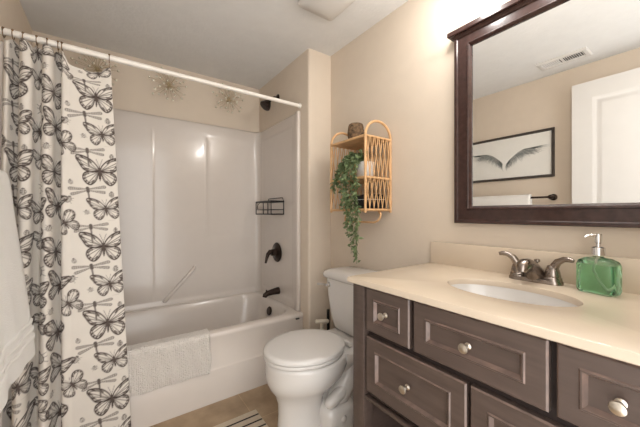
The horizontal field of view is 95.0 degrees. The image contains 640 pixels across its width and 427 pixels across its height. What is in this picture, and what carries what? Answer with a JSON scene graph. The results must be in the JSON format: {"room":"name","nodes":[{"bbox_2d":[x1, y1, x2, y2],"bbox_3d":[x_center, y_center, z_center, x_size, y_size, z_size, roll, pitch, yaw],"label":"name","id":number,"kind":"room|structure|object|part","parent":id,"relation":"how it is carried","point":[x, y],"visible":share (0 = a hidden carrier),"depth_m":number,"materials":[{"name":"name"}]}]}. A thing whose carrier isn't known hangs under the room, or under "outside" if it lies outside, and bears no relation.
{"room":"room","nodes":[
{"label":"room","id":0,"kind":"room"},
{"bbox_2d":[0,0,31,45],"bbox_3d":[-1.073,-0.020,0.720,0.100,2.260,2.875,0,0,-35],"label":"wall","id":1,"kind":"structure","parent":0,"point":[12,14],"depth_m":1.49,"materials":[{"name":"beige paint"}]},
{"bbox_2d":[32,30,258,132],"bbox_3d":[-1.135,-0.020,2.376,1.713,2.260,0.100,0,0,-35],"label":"wall","id":2,"kind":"structure","parent":0,"point":[132,91],"depth_m":2.29,"materials":[{"name":"beige paint"}]},
{"bbox_2d":[70,47,119,85],"bbox_3d":[-1.511,-0.980,1.976,0.266,0.248,0.118,0,0,-35],"label":"wall decor","id":3,"kind":"object","parent":2,"relation":"attached to","point":[96,69],"visible":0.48,"depth_m":1.97,"materials":[{"name":"gold metal"}]},
{"bbox_2d":[148,66,186,100],"bbox_3d":[-1.154,-0.980,2.229,0.266,0.248,0.118,0,0,-35],"label":"wall decor","id":4,"kind":"object","parent":2,"relation":"attached to","point":[149,76],"visible":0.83,"depth_m":2.21,"materials":[{"name":"gold metal"}]},
{"bbox_2d":[212,83,243,113],"bbox_3d":[-0.781,-0.975,2.494,0.266,0.248,0.118,0,0,-35],"label":"wall decor","id":5,"kind":"object","parent":2,"relation":"attached to","point":[228,99],"visible":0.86,"depth_m":2.48,"materials":[{"name":"gold metal"}]},
{"bbox_2d":[19,0,407,89],"bbox_3d":[-0.334,-1.180,1.244,1.913,0.060,2.875,0,0,-35],"label":"ceiling","id":6,"kind":"structure","parent":0,"point":[248,43],"depth_m":1.81,"materials":[{"name":"white paint"}]},
{"bbox_2d":[298,0,354,20],"bbox_3d":[0.038,-1.131,1.565,0.240,0.035,0.240,0,0,-35],"label":"fan","id":7,"kind":"object","parent":6,"relation":"attached to","point":[329,10],"visible":1,"depth_m":1.58,"materials":[{"name":"white plastic"}]},
{"bbox_2d":[150,384,277,426],"bbox_3d":[-0.334,1.140,1.244,1.913,0.060,2.875,0,0,-35],"label":"floor","id":8,"kind":"structure","parent":0,"point":[261,398],"depth_m":1.64,"materials":[{"name":"stone"}]},
{"bbox_2d":[33,291,302,426],"bbox_3d":[-0.951,0.908,1.950,1.516,0.404,0.778,0,0,-35],"label":"bathtub","id":9,"kind":"object","parent":8,"relation":"on","point":[240,326],"visible":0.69,"depth_m":1.88,"materials":[{"name":"white plastic"}]},
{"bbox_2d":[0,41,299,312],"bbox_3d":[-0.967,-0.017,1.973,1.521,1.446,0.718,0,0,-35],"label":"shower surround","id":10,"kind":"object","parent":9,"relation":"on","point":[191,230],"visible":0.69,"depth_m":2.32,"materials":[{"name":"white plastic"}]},
{"bbox_2d":[256,197,283,214],"bbox_3d":[-0.415,-0.059,2.374,0.130,0.138,0.297,0,0,-35],"label":"shower caddy","id":11,"kind":"object","parent":10,"relation":"attached to","point":[268,201],"visible":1,"depth_m":2.31,"materials":[{"name":"black metal"}]},
{"bbox_2d":[262,287,279,297],"bbox_3d":[-0.393,0.628,2.332,0.138,0.070,0.060,0,0,-35],"label":"tub spout","id":12,"kind":"object","parent":10,"relation":"attached to","point":[276,290],"visible":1,"depth_m":2.32,"materials":[{"name":"brown metal"}]},
{"bbox_2d":[265,242,281,262],"bbox_3d":[-0.395,0.316,2.357,0.113,0.162,0.160,0,0,-35],"label":"shower valve","id":13,"kind":"object","parent":10,"relation":"attached to","point":[276,252],"visible":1,"depth_m":2.35,"materials":[{"name":"brown metal"}]},
{"bbox_3d":[-0.409,0.343,2.345,0.076,0.108,0.039,0,0,-35],"label":"lever","id":14,"kind":"part","parent":13,"relation":"part of","materials":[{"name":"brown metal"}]},
{"bbox_2d":[127,329,210,396],"bbox_3d":[-0.848,0.806,1.614,0.450,0.235,0.129,0,0,-35],"label":"bath mat","id":15,"kind":"object","parent":9,"relation":"on","point":[154,364],"visible":0.93,"depth_m":1.57,"materials":[{"name":"white fabric"}]},
{"bbox_3d":[-0.411,0.787,2.368,0.024,0.070,0.071,0,0,-35],"label":"overflow plate","id":16,"kind":"part","parent":9,"relation":"part of","materials":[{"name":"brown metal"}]},
{"bbox_2d":[214,409,267,426],"bbox_3d":[-0.467,1.103,1.245,0.638,0.012,0.532,0,0,-35],"label":"rug","id":17,"kind":"object","parent":8,"relation":"on","point":[253,418],"visible":1,"depth_m":1.55,"materials":[{"name":"beige fabric"}]},
{"bbox_2d":[263,266,377,426],"bbox_3d":[0.019,0.726,1.592,0.685,0.768,0.487,0,0,-35],"label":"toilet","id":18,"kind":"object","parent":8,"relation":"on","point":[309,372],"visible":0.84,"depth_m":1.44,"materials":[{"name":"white ceramic"}]},
{"bbox_3d":[-0.080,0.705,1.512,0.425,0.017,0.366,0,0,-35],"label":"seat","id":19,"kind":"part","parent":18,"relation":"part of","materials":[{"name":"white plastic"}]},
{"bbox_3d":[-0.078,0.680,1.513,0.436,0.026,0.370,0,0,-35],"label":"seat lid","id":20,"kind":"part","parent":18,"relation":"part of","materials":[{"name":"white plastic"}]},
{"bbox_3d":[0.023,0.439,1.830,0.033,0.035,0.103,0,0,-35],"label":"flush lever","id":21,"kind":"part","parent":18,"relation":"part of","materials":[{"name":"silver metal"}]},
{"bbox_3d":[0.227,0.558,1.729,0.186,0.320,0.438,0,0,-35],"label":"tank","id":22,"kind":"part","parent":18,"relation":"part of","materials":[{"name":"white ceramic"}]},
{"bbox_3d":[0.220,0.370,1.724,0.204,0.056,0.470,0,0,-35],"label":"tank lid","id":23,"kind":"part","parent":18,"relation":"part of","materials":[{"name":"white ceramic"}]},
{"bbox_2d":[315,319,328,329],"bbox_3d":[0.013,0.903,1.946,0.100,0.413,0.096,0,0,-35],"label":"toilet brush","id":24,"kind":"object","parent":8,"relation":"on","point":[321,322],"visible":0.29,"depth_m":1.94,"materials":[{"name":"white plastic"}]},
{"bbox_2d":[327,309,329,329],"bbox_3d":[0.061,0.892,2.063,0.094,0.435,0.094,0,0,-35],"label":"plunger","id":25,"kind":"object","parent":8,"relation":"on","point":[328,310],"visible":0.05,"depth_m":2.05,"materials":[{"name":"black plastic"}]},
{"bbox_2d":[353,283,639,426],"bbox_3d":[0.595,0.688,0.912,0.576,0.845,0.890,0,0,-35],"label":"vanity cabinet","id":26,"kind":"object","parent":8,"relation":"on","point":[416,364],"visible":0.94,"depth_m":0.77,"materials":[{"name":"brown wood"}]},
{"bbox_3d":[0.210,0.345,0.984,0.030,0.025,0.025,0,0,-35],"label":"knob","id":27,"kind":"part","parent":26,"relation":"part of","materials":[{"name":"silver metal"}]},
{"bbox_3d":[0.229,0.347,0.998,0.024,0.156,0.191,0,0,-35],"label":"drawer","id":28,"kind":"part","parent":26,"relation":"part of","materials":[{"name":"brown wood"}]},
{"bbox_3d":[0.394,0.672,0.769,0.022,0.012,0.770,0,0,-35],"label":"rail","id":29,"kind":"part","parent":26,"relation":"part of","materials":[{"name":"brown wood"}]},
{"bbox_3d":[0.262,0.544,0.910,0.030,0.025,0.025,0,0,-35],"label":"knob","id":30,"kind":"part","parent":26,"relation":"part of","materials":[{"name":"silver metal"}]},
{"bbox_3d":[0.282,0.546,0.924,0.024,0.200,0.372,0,0,-35],"label":"drawer","id":31,"kind":"part","parent":26,"relation":"part of","materials":[{"name":"brown wood"}]},
{"bbox_3d":[0.373,0.345,0.753,0.030,0.025,0.025,0,0,-35],"label":"knob","id":32,"kind":"part","parent":26,"relation":"part of","materials":[{"name":"silver metal"}]},
{"bbox_3d":[0.608,0.462,0.921,0.503,0.393,0.860,0,0,-35],"label":"frame","id":33,"kind":"part","parent":26,"relation":"part of","materials":[{"name":"brown wood"}]},
{"bbox_3d":[0.392,0.347,0.767,0.024,0.156,0.343,0,0,-35],"label":"drawer","id":34,"kind":"part","parent":26,"relation":"part of","materials":[{"name":"brown wood"}]},
{"bbox_2d":[347,241,639,365],"bbox_3d":[0.603,0.257,0.917,0.560,0.240,0.930,0,0,-35],"label":"countertop","id":35,"kind":"structure","parent":26,"relation":"on","point":[470,280],"depth_m":0.89,"materials":[{"name":"beige stone"}]},
{"bbox_2d":[451,284,577,306],"bbox_3d":[0.591,0.316,0.931,0.246,0.123,0.374,0,0,-35],"label":"sink basin","id":36,"kind":"object","parent":35,"relation":"in","point":[528,295],"depth_m":0.98,"materials":[{"name":"white ceramic"}]},
{"bbox_2d":[499,251,574,285],"bbox_3d":[0.757,0.196,1.042,0.166,0.104,0.169,0,0,9],"label":"faucet","id":37,"kind":"object","parent":35,"relation":"on","point":[529,270],"visible":1,"depth_m":1.00,"materials":[{"name":"silver metal"}]},
{"bbox_3d":[0.729,0.187,1.107,0.053,0.086,0.089,0,0,-35],"label":"handle","id":38,"kind":"part","parent":37,"relation":"part of","materials":[{"name":"silver metal"}]},
{"bbox_3d":[0.733,0.201,1.024,0.159,0.093,0.067,0,0,-35],"label":"spout","id":39,"kind":"part","parent":37,"relation":"part of","materials":[{"name":"silver metal"}]},
{"bbox_3d":[0.770,0.235,1.050,0.056,0.014,0.164,0,0,-35],"label":"plate","id":40,"kind":"part","parent":37,"relation":"part of","materials":[{"name":"silver metal"}]},
{"bbox_3d":[0.810,0.187,0.993,0.053,0.086,0.089,0,0,-35],"label":"handle","id":41,"kind":"part","parent":37,"relation":"part of","materials":[{"name":"silver metal"}]},
{"bbox_2d":[576,234,621,296],"bbox_3d":[0.846,0.151,0.891,0.060,0.180,0.093,0,0,-21],"label":"soap dispenser","id":42,"kind":"object","parent":35,"relation":"on","point":[598,274],"visible":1,"depth_m":0.87,"materials":[{"name":"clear glass"}]},
{"bbox_3d":[0.502,0.546,0.612,0.024,0.200,0.372,0,0,-35],"label":"drawer","id":43,"kind":"part","parent":26,"relation":"part of","materials":[{"name":"brown wood"}]},
{"bbox_3d":[0.555,0.347,0.538,0.024,0.156,0.191,0,0,-35],"label":"drawer","id":44,"kind":"part","parent":26,"relation":"part of","materials":[{"name":"brown wood"}]},
{"bbox_3d":[0.535,0.345,0.524,0.030,0.025,0.025,0,0,-35],"label":"knob","id":45,"kind":"part","parent":26,"relation":"part of","materials":[{"name":"silver metal"}]},
{"bbox_2d":[259,48,330,329],"bbox_3d":[-0.242,-0.020,2.432,0.190,2.260,0.840,0,0,-35],"label":"wall","id":46,"kind":"structure","parent":0,"point":[306,81],"depth_m":2.09,"materials":[{"name":"beige paint"}]},
{"bbox_2d":[0,27,301,107],"bbox_3d":[-0.763,-0.782,1.685,1.521,0.042,0.036,0,0,-35],"label":"curtain rod","id":47,"kind":"object","parent":46,"relation":"attached to","point":[6,31],"visible":1,"depth_m":1.52,"materials":[{"name":"white metal"}]},
{"bbox_2d":[0,26,130,426],"bbox_3d":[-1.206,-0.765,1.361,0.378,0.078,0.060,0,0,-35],"label":"shower curtain","id":48,"kind":"object","parent":47,"relation":"hanging from","point":[58,151],"visible":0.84,"depth_m":1.33,"materials":[{"name":"fabric"}]},
{"bbox_2d":[260,94,279,110],"bbox_3d":[-0.415,-0.908,2.386,0.147,0.146,0.093,0,0,-35],"label":"sprayer","id":49,"kind":"object","parent":46,"relation":"attached to","point":[265,104],"visible":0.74,"depth_m":2.36,"materials":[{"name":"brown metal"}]},
{"bbox_2d":[331,0,639,328],"bbox_3d":[0.406,-0.020,1.767,0.100,2.260,2.875,0,0,-35],"label":"wall","id":50,"kind":"structure","parent":0,"point":[398,73],"depth_m":1.56,"materials":[{"name":"beige paint"}]},
{"bbox_2d":[330,120,391,222],"bbox_3d":[0.236,-0.230,1.737,0.212,0.571,0.311,0,0,-35],"label":"wall shelf","id":51,"kind":"object","parent":50,"relation":"attached to","point":[364,141],"visible":0.81,"depth_m":1.66,"materials":[{"name":"wicker"}]},
{"bbox_3d":[0.150,-0.260,1.858,0.211,0.510,0.014,0,0,-35],"label":"frame","id":52,"kind":"part","parent":51,"relation":"part of","materials":[{"name":"wicker"}]},
{"bbox_2d":[329,149,374,263],"bbox_3d":[0.195,-0.045,1.700,0.217,0.641,0.264,0,0,-35],"label":"trailing plant","id":53,"kind":"object","parent":51,"relation":"on","point":[355,160],"visible":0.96,"depth_m":1.63,"materials":[{"name":"green plant"}]},
{"bbox_3d":[0.262,-0.248,1.698,0.110,0.092,0.110,0,0,-35],"label":"pot","id":54,"kind":"part","parent":53,"relation":"part of","materials":[{"name":"white ceramic"}]},
{"bbox_2d":[347,122,363,138],"bbox_3d":[0.215,-0.482,1.764,0.102,0.110,0.100,0,0,-35],"label":"woven pot","id":55,"kind":"object","parent":51,"relation":"on","point":[355,129],"visible":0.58,"depth_m":1.72,"materials":[{"name":"brown wicker"}]},
{"bbox_2d":[354,194,384,208],"bbox_3d":[0.286,-0.068,1.698,0.131,0.080,0.131,0,0,-35],"label":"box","id":56,"kind":"object","parent":51,"relation":"on","point":[360,199],"visible":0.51,"depth_m":1.65,"materials":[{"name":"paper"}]},
{"bbox_3d":[0.322,-0.260,1.616,0.211,0.510,0.014,0,0,-35],"label":"frame","id":57,"kind":"part","parent":51,"relation":"part of","materials":[{"name":"wicker"}]},
{"bbox_2d":[431,241,639,294],"bbox_3d":[0.823,0.190,1.073,0.021,0.106,0.930,0,0,-35],"label":"backsplash","id":58,"kind":"structure","parent":50,"relation":"attached to","point":[478,257],"depth_m":1.17,"materials":[{"name":"beige stone"}]},
{"bbox_2d":[447,0,639,227],"bbox_3d":[0.810,-0.390,1.064,0.052,0.866,0.718,0,0,-35],"label":"wall mirror","id":59,"kind":"object","parent":50,"relation":"attached to","point":[547,92],"visible":1,"depth_m":1.05,"materials":[{"name":"brown wood"}]},
{"bbox_3d":[0.810,-0.805,1.064,0.052,0.036,0.718,0,0,-35],"label":"crown","id":60,"kind":"part","parent":59,"relation":"part of","materials":[{"name":"brown wood"}]},
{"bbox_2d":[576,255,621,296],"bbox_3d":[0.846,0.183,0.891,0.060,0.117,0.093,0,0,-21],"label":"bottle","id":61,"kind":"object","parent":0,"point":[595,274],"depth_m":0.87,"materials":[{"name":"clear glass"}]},
{"bbox_3d":[-1.018,-0.135,0.801,0.084,0.054,0.814,0,0,-35],"label":"towel bar","id":62,"kind":"object","parent":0,"visible":0},
{"bbox_2d":[0,170,34,412],"bbox_3d":[-1.008,0.189,0.879,0.143,0.706,0.600,0,0,-35],"label":"bath towel","id":63,"kind":"object","parent":62,"relation":"hanging from","point":[17,345],"visible":1,"depth_m":1.00,"materials":[{"name":"white fabric"}]}
]}

